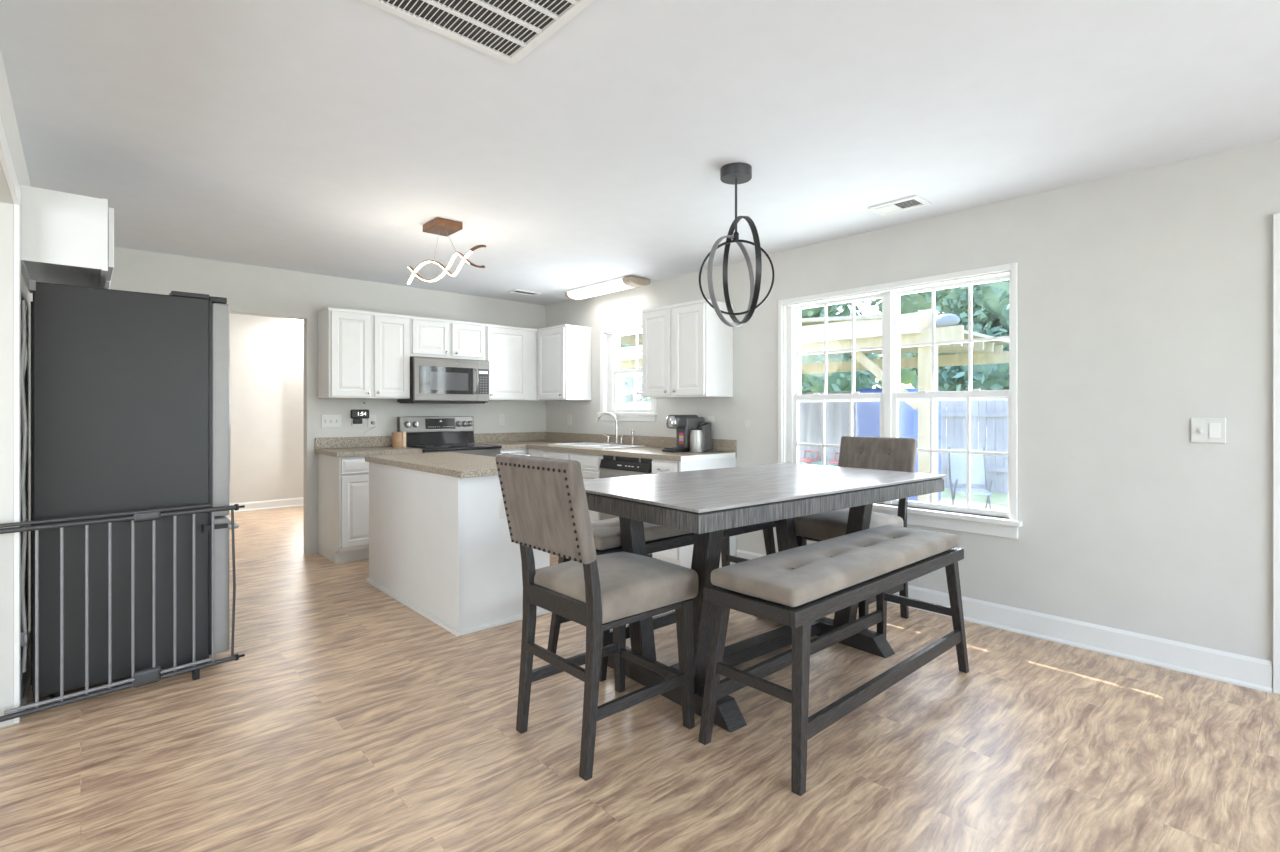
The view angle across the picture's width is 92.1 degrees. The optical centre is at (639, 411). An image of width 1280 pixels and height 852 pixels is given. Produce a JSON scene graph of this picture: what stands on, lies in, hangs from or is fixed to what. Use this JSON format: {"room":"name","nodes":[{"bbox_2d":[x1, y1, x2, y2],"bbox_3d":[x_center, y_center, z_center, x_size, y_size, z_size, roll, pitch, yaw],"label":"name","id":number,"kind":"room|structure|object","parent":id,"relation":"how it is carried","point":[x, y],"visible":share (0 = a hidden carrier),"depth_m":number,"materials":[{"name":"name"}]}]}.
{"room":"eat-in kitchen","nodes":[
{"label":"eat-in kitchen","id":0,"kind":"room"},
{"bbox_2d":[0,49,32,726],"bbox_3d":[-1.255,0.020,1.002,0.115,2.470,8.770,0,0,-42],"label":"wall","id":1,"kind":"structure","parent":0,"point":[7,114],"depth_m":2.46,"materials":[{"name":"paint"}]},
{"bbox_2d":[0,117,20,723],"bbox_3d":[-1.727,0.175,1.620,0.017,2.160,2.472,0,0,-42],"label":"trim","id":2,"kind":"structure","parent":1,"relation":"attached to","point":[6,161],"depth_m":2.48,"materials":[{"name":"white paint"}]},
{"bbox_2d":[21,621,30,710],"bbox_3d":[-3.359,1.187,3.427,0.026,0.135,2.350,0,0,-42],"label":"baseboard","id":3,"kind":"structure","parent":1,"relation":"attached to","point":[26,676],"depth_m":2.82,"materials":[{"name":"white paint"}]},
{"bbox_2d":[19,185,113,288],"bbox_3d":[-2.753,-0.779,2.971,0.309,0.316,0.900,0,0,-42],"label":"upper cabinet","id":4,"kind":"object","parent":1,"relation":"attached to","point":[67,238],"visible":0.91,"depth_m":2.66,"materials":[{"name":"white paint"}]},
{"bbox_2d":[229,314,303,503],"bbox_3d":[-5.792,0.020,7.100,6.953,2.470,0.100,0,0,-42],"label":"wall","id":5,"kind":"structure","parent":0,"point":[267,353],"depth_m":7.92,"materials":[{"name":"paint"}]},
{"bbox_2d":[229,497,303,512],"bbox_3d":[-4.753,1.200,7.956,4.263,0.110,0.026,0,0,-42],"label":"baseboard","id":6,"kind":"structure","parent":5,"relation":"attached to","point":[291,502],"depth_m":7.94,"materials":[{"name":"white paint"}]},
{"bbox_2d":[109,247,545,553],"bbox_3d":[-2.700,0.020,5.688,4.268,2.470,0.115,0,0,-42],"label":"wall","id":7,"kind":"structure","parent":0,"point":[248,289],"depth_m":5.47,"materials":[{"name":"paint"}]},
{"bbox_2d":[321,415,340,427],"bbox_3d":[-2.770,0.090,5.535,0.165,0.115,0.015,0,0,-42],"label":"switch plate","id":8,"kind":"object","parent":7,"relation":"attached to","point":[327,421],"visible":1,"depth_m":5.53,"materials":[{"name":"white plastic"}]},
{"bbox_2d":[315,436,391,448],"bbox_3d":[-2.604,0.282,5.683,0.710,0.100,0.020,0,0,-42],"label":"backsplash","id":9,"kind":"structure","parent":7,"relation":"attached to","point":[364,441],"depth_m":5.64,"materials":[{"name":"stone"}]},
{"bbox_2d":[351,409,368,425],"bbox_3d":[-2.581,0.059,5.685,0.160,0.152,0.047,0,0,-42],"label":"digital clock","id":10,"kind":"object","parent":7,"relation":"attached to","point":[356,415],"visible":1,"depth_m":5.66,"materials":[{"name":"black plastic"}]},
{"bbox_2d":[318,307,409,398],"bbox_3d":[-2.476,-0.499,5.561,0.700,0.764,0.372,0,0,-42],"label":"upper cabinet","id":11,"kind":"object","parent":7,"relation":"attached to","point":[362,354],"visible":1,"depth_m":5.40,"materials":[{"name":"white paint"}]},
{"bbox_2d":[368,415,375,426],"bbox_3d":[-2.509,0.090,5.776,0.075,0.118,0.008,0,0,-42],"label":"outlet plate","id":12,"kind":"object","parent":7,"relation":"attached to","point":[371,417],"visible":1,"depth_m":5.77,"materials":[{"name":"white plastic"}]},
{"bbox_2d":[410,316,485,359],"bbox_3d":[-1.932,-0.694,6.054,0.764,0.374,0.372,0,0,-42],"label":"upper cabinet","id":13,"kind":"object","parent":7,"relation":"attached to","point":[429,337],"visible":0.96,"depth_m":5.91,"materials":[{"name":"white paint"}]},
{"bbox_2d":[397,356,488,403],"bbox_3d":[-1.900,-0.293,6.019,0.756,0.428,0.464,0,0,-42],"label":"microwave","id":14,"kind":"object","parent":13,"relation":"attached to","point":[433,380],"visible":1,"depth_m":5.85,"materials":[{"name":"silver metal"}]},
{"bbox_2d":[498,414,504,424],"bbox_3d":[-1.501,0.090,6.690,0.075,0.118,0.008,0,0,-42],"label":"outlet plate","id":15,"kind":"object","parent":7,"relation":"attached to","point":[501,417],"visible":1,"depth_m":6.68,"materials":[{"name":"white plastic"}]},
{"bbox_2d":[485,324,536,400],"bbox_3d":[-1.422,-0.499,6.516,0.608,0.764,0.372,0,0,-42],"label":"upper cabinet","id":16,"kind":"object","parent":7,"relation":"attached to","point":[511,352],"visible":0.89,"depth_m":6.39,"materials":[{"name":"white paint"}]},
{"bbox_2d":[0,0,1279,317],"bbox_3d":[-1.721,-1.240,2.705,7.083,0.050,12.180,0,0,-42],"label":"ceiling","id":17,"kind":"structure","parent":0,"point":[321,137],"depth_m":2.55,"materials":[{"name":"paint"}]},
{"bbox_2d":[285,318,303,323],"bbox_3d":[-4.365,-1.185,7.988,0.340,0.059,0.340,0,0,-42],"label":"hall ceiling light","id":18,"kind":"object","parent":17,"relation":"attached to","point":[287,319],"visible":0.38,"depth_m":7.93,"materials":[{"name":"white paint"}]},
{"bbox_2d":[407,217,485,283],"bbox_3d":[-1.288,-1.040,4.003,0.749,0.350,0.190,0,0,42],"label":"chandelier","id":19,"kind":"object","parent":17,"relation":"hanging from","point":[438,226],"visible":1,"depth_m":3.97,"materials":[{"name":"orange metal"}]},
{"bbox_2d":[362,0,594,64],"bbox_3d":[-0.486,-1.209,1.620,0.776,0.010,0.723,0,0,-42],"label":"ceiling vent","id":20,"kind":"object","parent":17,"relation":"in","point":[506,31],"visible":1,"depth_m":1.90,"materials":[{"name":"white metal"}]},
{"bbox_2d":[508,289,541,295],"bbox_3d":[-1.174,-1.209,6.284,0.300,0.010,0.170,0,0,-42],"label":"ceiling vent","id":21,"kind":"object","parent":17,"relation":"in","point":[516,291],"visible":1,"depth_m":6.29,"materials":[{"name":"white metal"}]},
{"bbox_2d":[564,276,650,299],"bbox_3d":[-0.334,-1.176,5.946,0.260,0.077,1.020,0,0,-42],"label":"fluorescent ceiling light","id":22,"kind":"object","parent":17,"relation":"attached to","point":[621,283],"visible":1,"depth_m":5.81,"materials":[{"name":"white paint"}]},
{"bbox_2d":[699,162,774,326],"bbox_3d":[0.480,-0.820,3.087,0.370,0.790,0.456,0,0,27],"label":"orb pendant","id":23,"kind":"object","parent":17,"relation":"hanging from","point":[735,173],"visible":1,"depth_m":3.05,"materials":[{"name":"grey metal"}]},
{"bbox_2d":[867,195,930,215],"bbox_3d":[1.525,-1.209,3.632,0.198,0.010,0.290,0,0,-42],"label":"ceiling vent","id":24,"kind":"object","parent":17,"relation":"in","point":[912,202],"visible":1,"depth_m":3.62,"materials":[{"name":"white metal"}]},
{"bbox_2d":[0,506,1279,851],"bbox_3d":[-1.721,1.280,2.705,7.083,0.050,12.180,0,0,-42],"label":"floor","id":25,"kind":"structure","parent":0,"point":[349,719],"depth_m":2.26,"materials":[{"name":"brown wood"}]},
{"bbox_2d":[0,504,244,721],"bbox_3d":[-2.354,0.847,2.580,0.036,0.816,1.227,0,0,41],"label":"gate","id":26,"kind":"object","parent":25,"relation":"on","point":[154,674],"visible":1,"depth_m":2.68,"materials":[{"name":"grey metal"}]},
{"bbox_2d":[21,279,238,697],"bbox_3d":[-2.576,0.344,3.155,0.803,1.822,0.912,0,0,-42],"label":"refrigerator","id":27,"kind":"object","parent":25,"relation":"on","point":[131,394],"visible":0.84,"depth_m":2.79,"materials":[{"name":"black metal"}]},
{"bbox_2d":[318,454,368,563],"bbox_3d":[-2.385,0.814,5.457,0.691,0.882,0.647,0,0,-42],"label":"base cabinet","id":28,"kind":"object","parent":25,"relation":"on","point":[343,482],"visible":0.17,"depth_m":5.12,"materials":[{"name":"white paint"}]},
{"bbox_2d":[315,436,422,456],"bbox_3d":[-2.399,0.302,5.457,0.710,0.139,0.629,0,0,-42],"label":"countertop","id":29,"kind":"structure","parent":28,"relation":"on","point":[364,445],"depth_m":5.51,"materials":[{"name":"stone"}]},
{"bbox_2d":[392,431,405,447],"bbox_3d":[-2.233,0.260,5.696,0.112,0.144,0.100,0,0,-42],"label":"wooden canister","id":30,"kind":"object","parent":29,"relation":"on","point":[398,438],"visible":1,"depth_m":5.65,"materials":[{"name":"brown wood"}]},
{"bbox_2d":[397,416,501,456],"bbox_3d":[-1.813,0.652,5.915,0.766,1.205,0.689,0,0,-42],"label":"electric stove","id":31,"kind":"object","parent":25,"relation":"on","point":[432,434],"visible":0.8,"depth_m":6.03,"materials":[{"name":"grey metal"}]},
{"bbox_2d":[406,443,501,451],"bbox_3d":[-1.811,0.342,5.913,0.766,0.032,0.605,0,0,-42],"label":"cooktop","id":32,"kind":"object","parent":31,"relation":"in","point":[427,447],"depth_m":5.80,"materials":[{"name":"black glass"}]},
{"bbox_2d":[366,462,549,636],"bbox_3d":[-1.268,0.812,4.209,0.671,0.886,1.490,0,0,-42],"label":"kitchen island","id":33,"kind":"object","parent":25,"relation":"on","point":[441,546],"visible":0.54,"depth_m":3.67,"materials":[{"name":"white paint"}]},
{"bbox_2d":[365,452,497,477],"bbox_3d":[-1.258,0.348,4.190,0.667,0.040,1.550,0,0,-42],"label":"island countertop","id":34,"kind":"structure","parent":33,"relation":"on","point":[459,465],"depth_m":3.96,"materials":[{"name":"stone"}]},
{"bbox_2d":[496,453,529,455],"bbox_3d":[-0.800,0.298,3.891,0.211,0.058,0.211,0,0,-42],"label":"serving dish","id":35,"kind":"object","parent":34,"relation":"on","point":[526,454],"visible":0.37,"depth_m":3.97,"materials":[{"name":"white ceramic"}]},
{"bbox_2d":[501,499,506,518],"bbox_3d":[-0.789,0.575,3.652,0.073,0.116,0.010,0,0,-42],"label":"outlet plate","id":36,"kind":"object","parent":33,"relation":"attached to","point":[503,512],"visible":0.42,"depth_m":3.63,"materials":[{"name":"white plastic"}]},
{"bbox_2d":[500,449,527,452],"bbox_3d":[-1.209,0.814,6.523,0.934,0.882,0.647,0,0,-42],"label":"base cabinet","id":37,"kind":"object","parent":25,"relation":"on","point":[505,450],"visible":0.03,"depth_m":6.11,"materials":[{"name":"white paint"}]},
{"bbox_2d":[528,449,602,521],"bbox_3d":[-0.516,0.814,5.956,0.670,0.882,1.176,0,0,-42],"label":"base cabinet","id":38,"kind":"object","parent":25,"relation":"on","point":[590,463],"visible":0.13,"depth_m":5.47,"materials":[{"name":"white paint"}]},
{"bbox_2d":[474,432,736,460],"bbox_3d":[-0.492,0.302,5.731,0.936,0.139,2.783,0,0,-42],"label":"countertop","id":39,"kind":"structure","parent":38,"relation":"on","point":[721,448],"depth_m":5.78,"materials":[{"name":"stone"}]},
{"bbox_2d":[547,442,644,448],"bbox_3d":[-0.430,0.422,5.906,0.515,0.205,0.860,0,0,-42],"label":"sink","id":40,"kind":"object","parent":39,"relation":"in","point":[584,444],"visible":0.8,"depth_m":5.88,"materials":[{"name":"white ceramic"}]},
{"bbox_2d":[631,430,634,444],"bbox_3d":[-0.069,0.245,5.835,0.044,0.147,0.044,0,0,-42],"label":"sprayer","id":41,"kind":"object","parent":40,"relation":"on","point":[632,431],"visible":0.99,"depth_m":5.83,"materials":[{"name":"silver metal"}]},
{"bbox_2d":[595,412,624,444],"bbox_3d":[-0.296,0.163,5.980,0.182,0.312,0.322,0,0,-42],"label":"kitchen faucet","id":42,"kind":"object","parent":39,"relation":"on","point":[604,413],"visible":1,"depth_m":5.99,"materials":[{"name":"silver metal"}]},
{"bbox_2d":[662,415,711,452],"bbox_3d":[0.391,0.180,5.106,0.370,0.304,0.220,0,0,-38],"label":"coffee machine","id":43,"kind":"object","parent":39,"relation":"on","point":[683,424],"visible":0.85,"depth_m":5.07,"materials":[{"name":"black plastic"}]},
{"bbox_2d":[664,447,683,449],"bbox_3d":[0.281,0.304,5.060,0.120,0.014,0.120,0,0,-38],"label":"drip tray","id":44,"kind":"object","parent":43,"relation":"on","point":[666,448],"depth_m":5.03,"materials":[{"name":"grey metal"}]},
{"bbox_2d":[690,422,708,452],"bbox_3d":[0.475,0.208,4.985,0.104,0.248,0.155,0,0,-42],"label":"milk frother","id":45,"kind":"object","parent":39,"relation":"on","point":[696,434],"visible":1,"depth_m":4.96,"materials":[{"name":"silver metal"}]},
{"bbox_2d":[495,453,698,780],"bbox_3d":[-0.159,0.709,2.420,0.656,1.091,0.496,0,0,-42],"label":"counter chair","id":46,"kind":"object","parent":25,"relation":"on","point":[545,500],"visible":1,"depth_m":2.28,"materials":[{"name":"grey wood"}]},
{"bbox_2d":[599,455,655,558],"bbox_3d":[0.090,0.814,5.279,0.622,0.881,0.634,0,0,-42],"label":"dishwasher","id":47,"kind":"object","parent":25,"relation":"on","point":[610,466],"visible":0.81,"depth_m":5.10,"materials":[{"name":"grey metal"}]},
{"bbox_2d":[547,517,775,681],"bbox_3d":[0.201,0.919,3.508,1.439,0.670,0.450,0,0,-42],"label":"bench","id":48,"kind":"object","parent":25,"relation":"on","point":[606,533],"visible":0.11,"depth_m":3.18,"materials":[{"name":"grey wood"}]},
{"bbox_2d":[652,457,735,568],"bbox_3d":[0.420,0.814,4.919,0.675,0.882,0.334,0,0,-42],"label":"base cabinet","id":49,"kind":"object","parent":25,"relation":"on","point":[682,556],"visible":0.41,"depth_m":4.72,"materials":[{"name":"white paint"}]},
{"bbox_2d":[583,463,945,732],"bbox_3d":[0.602,0.800,3.159,1.868,0.910,1.045,0,0,-39],"label":"dining table","id":50,"kind":"object","parent":25,"relation":"on","point":[706,503],"visible":0.68,"depth_m":2.79,"materials":[{"name":"grey wood"}]},
{"bbox_2d":[698,525,968,795],"bbox_3d":[0.904,0.919,2.658,1.439,0.670,0.450,0,0,-42],"label":"bench","id":51,"kind":"object","parent":25,"relation":"on","point":[797,587],"visible":1,"depth_m":2.34,"materials":[{"name":"grey fabric"}]},
{"bbox_2d":[794,436,917,628],"bbox_3d":[1.304,0.709,3.752,0.656,1.091,0.496,0,0,-42],"label":"counter chair","id":52,"kind":"object","parent":25,"relation":"on","point":[877,453],"visible":0.45,"depth_m":3.74,"materials":[{"name":"beige fabric"}]},
{"bbox_2d":[546,138,1279,691],"bbox_3d":[0.828,0.020,5.069,0.130,2.470,12.000,0,0,-42],"label":"wall","id":53,"kind":"structure","parent":0,"point":[1145,296],"depth_m":3.19,"materials":[{"name":"paint"}]},
{"bbox_2d":[535,324,590,400],"bbox_3d":[-0.930,-0.499,6.634,0.372,0.764,0.859,0,0,-42],"label":"upper cabinet","id":54,"kind":"object","parent":53,"relation":"attached to","point":[563,351],"visible":0.92,"depth_m":6.36,"materials":[{"name":"white paint"}]},
{"bbox_2d":[474,432,735,451],"bbox_3d":[-0.494,0.282,5.733,0.936,0.100,2.779,0,0,-42],"label":"backsplash","id":55,"kind":"structure","parent":53,"relation":"attached to","point":[723,445],"depth_m":6.46,"materials":[{"name":"stone"}]},
{"bbox_2d":[597,319,657,421],"bbox_3d":[-0.090,-0.390,6.053,0.170,0.970,0.850,0,0,-42],"label":"window","id":56,"kind":"structure","parent":53,"relation":"in","point":[612,339],"depth_m":6.23,"materials":[{"name":"white paint"}]},
{"bbox_2d":[642,299,732,397],"bbox_3d":[0.374,-0.499,5.195,0.372,0.764,0.748,0,0,-42],"label":"upper cabinet","id":57,"kind":"object","parent":53,"relation":"attached to","point":[687,349],"visible":0.98,"depth_m":5.01,"materials":[{"name":"white paint"}]},
{"bbox_2d":[707,416,713,429],"bbox_3d":[0.598,0.100,5.219,0.008,0.118,0.075,0,0,-42],"label":"outlet plate","id":58,"kind":"object","parent":53,"relation":"attached to","point":[709,418],"visible":0.62,"depth_m":5.21,"materials":[{"name":"white plastic"}]},
{"bbox_2d":[778,263,1021,538],"bbox_3d":[1.639,-0.061,4.141,0.175,1.571,1.665,0,0,-42],"label":"window","id":59,"kind":"structure","parent":53,"relation":"in","point":[789,314],"depth_m":4.04,"materials":[{"name":"white paint"}]},
{"bbox_2d":[737,549,1271,692],"bbox_3d":[1.803,1.187,3.878,0.026,0.135,3.035,0,0,-42],"label":"baseboard","id":60,"kind":"structure","parent":53,"relation":"attached to","point":[1232,668],"depth_m":3.17,"materials":[{"name":"white paint"}]},
{"bbox_2d":[1191,418,1225,442],"bbox_3d":[2.682,0.090,2.912,0.019,0.116,0.121,0,0,-42],"label":"switch plate","id":61,"kind":"object","parent":53,"relation":"attached to","point":[1205,430],"visible":1,"depth_m":2.91,"materials":[{"name":"white plastic"}]},
{"bbox_2d":[1209,423,1219,437],"bbox_3d":[2.698,0.090,2.895,0.004,0.070,0.037,0,0,-42],"label":"rocker switch","id":62,"kind":"object","parent":61,"relation":"attached to","point":[1214,428],"depth_m":2.89,"materials":[{"name":"white paint"}]},
{"bbox_2d":[1273,213,1279,693],"bbox_3d":[3.193,0.188,2.378,0.100,2.134,1.051,0,0,-42],"label":"door frame","id":63,"kind":"structure","parent":53,"relation":"in","point":[1276,217],"depth_m":2.74,"materials":[{"name":"white paint"}]},
{"label":"outside","id":64,"kind":"structure","parent":0,"visible":0},
{"bbox_2d":[938,436,1007,510],"bbox_3d":[11.299,1.580,20.363,35.907,0.050,65.000,0,0,-42],"label":"lawn","id":65,"kind":"structure","parent":64,"point":[999,501],"depth_m":10.88,"materials":[{"name":"green plant"}]},
{"bbox_2d":[618,344,650,402],"bbox_3d":[-0.050,-2.789,24.880,5.411,8.692,6.018,0,0,-42],"label":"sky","id":66,"kind":"structure","parent":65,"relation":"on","point":[625,383],"depth_m":24.67,"materials":[{"name":"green plant"}]},
{"bbox_2d":[799,450,819,463],"bbox_3d":[2.736,1.096,10.011,0.260,0.916,0.275,0,0,-42],"label":"stool","id":67,"kind":"object","parent":65,"relation":"on","point":[807,460],"visible":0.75,"depth_m":9.97,"materials":[{"name":"pink plastic"}]},
{"bbox_2d":[618,399,1007,492],"bbox_3d":[3.577,0.620,15.389,0.070,1.870,30.000,0,0,-42],"label":"fence","id":68,"kind":"object","parent":65,"relation":"on","point":[992,414],"visible":0.06,"depth_m":12.01,"materials":[{"name":"grey wood"}]},
{"bbox_2d":[620,309,1008,503],"bbox_3d":[2.254,0.075,9.500,3.700,2.960,6.350,0,0,-42],"label":"pergola","id":69,"kind":"object","parent":65,"relation":"on","point":[915,328],"visible":0.33,"depth_m":6.82,"materials":[{"name":"brown wood"}]},
{"bbox_2d":[799,391,855,461],"bbox_3d":[2.151,0.590,11.505,0.120,1.830,4.000,0,0,-42],"label":"curtain","id":70,"kind":"object","parent":69,"relation":"hanging from","point":[810,413],"visible":0.1,"depth_m":10.35,"materials":[{"name":"white fabric"}]},
{"bbox_2d":[799,461,836,465],"bbox_3d":[2.796,1.185,10.429,0.250,0.700,1.500,0,0,-42],"label":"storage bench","id":71,"kind":"object","parent":65,"relation":"on","point":[819,462],"visible":0.02,"depth_m":10.10,"materials":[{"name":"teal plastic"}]},
{"bbox_2d":[829,452,838,466],"bbox_3d":[3.112,1.096,9.596,0.260,0.916,0.275,0,0,-42],"label":"stool","id":72,"kind":"object","parent":65,"relation":"on","point":[834,461],"visible":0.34,"depth_m":9.59,"materials":[{"name":"pink plastic"}]},
{"bbox_2d":[801,301,881,392],"bbox_3d":[5.550,-3.033,19.602,5.494,9.180,5.528,0,0,-42],"label":"tree","id":73,"kind":"object","parent":65,"relation":"on","point":[836,381],"visible":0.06,"depth_m":18.48,"materials":[{"name":"green plant"}]},
{"bbox_2d":[839,302,879,386],"bbox_3d":[6.780,-3.722,26.402,6.552,10.558,5.897,0,0,44],"label":"tree","id":74,"kind":"object","parent":65,"relation":"on","point":[843,309],"visible":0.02,"depth_m":25.75,"materials":[{"name":"green plant"}]},
{"bbox_2d":[857,388,940,501],"bbox_3d":[4.287,0.585,10.161,1.600,1.900,0.700,0,0,-42],"label":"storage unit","id":75,"kind":"object","parent":65,"relation":"on","point":[868,412],"visible":0.26,"depth_m":9.70,"materials":[{"name":"blue"}]},
{"bbox_2d":[869,289,981,411],"bbox_3d":[11.224,-3.667,21.980,6.713,10.447,6.283,0,0,-42],"label":"tree","id":76,"kind":"object","parent":65,"relation":"on","point":[909,303],"visible":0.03,"depth_m":21.32,"materials":[{"name":"green plant"}]},
{"bbox_2d":[907,280,1008,425],"bbox_3d":[8.931,-2.982,15.338,5.040,9.079,5.376,0,0,-45],"label":"tree","id":77,"kind":"object","parent":65,"relation":"on","point":[992,319],"visible":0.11,"depth_m":14.35,"materials":[{"name":"green plant"}]},
{"bbox_2d":[948,447,992,508],"bbox_3d":[4.732,1.048,8.844,0.488,1.033,0.684,0,0,19],"label":"folding chair","id":78,"kind":"object","parent":65,"relation":"on","point":[957,461],"visible":0.7,"depth_m":9.02,"materials":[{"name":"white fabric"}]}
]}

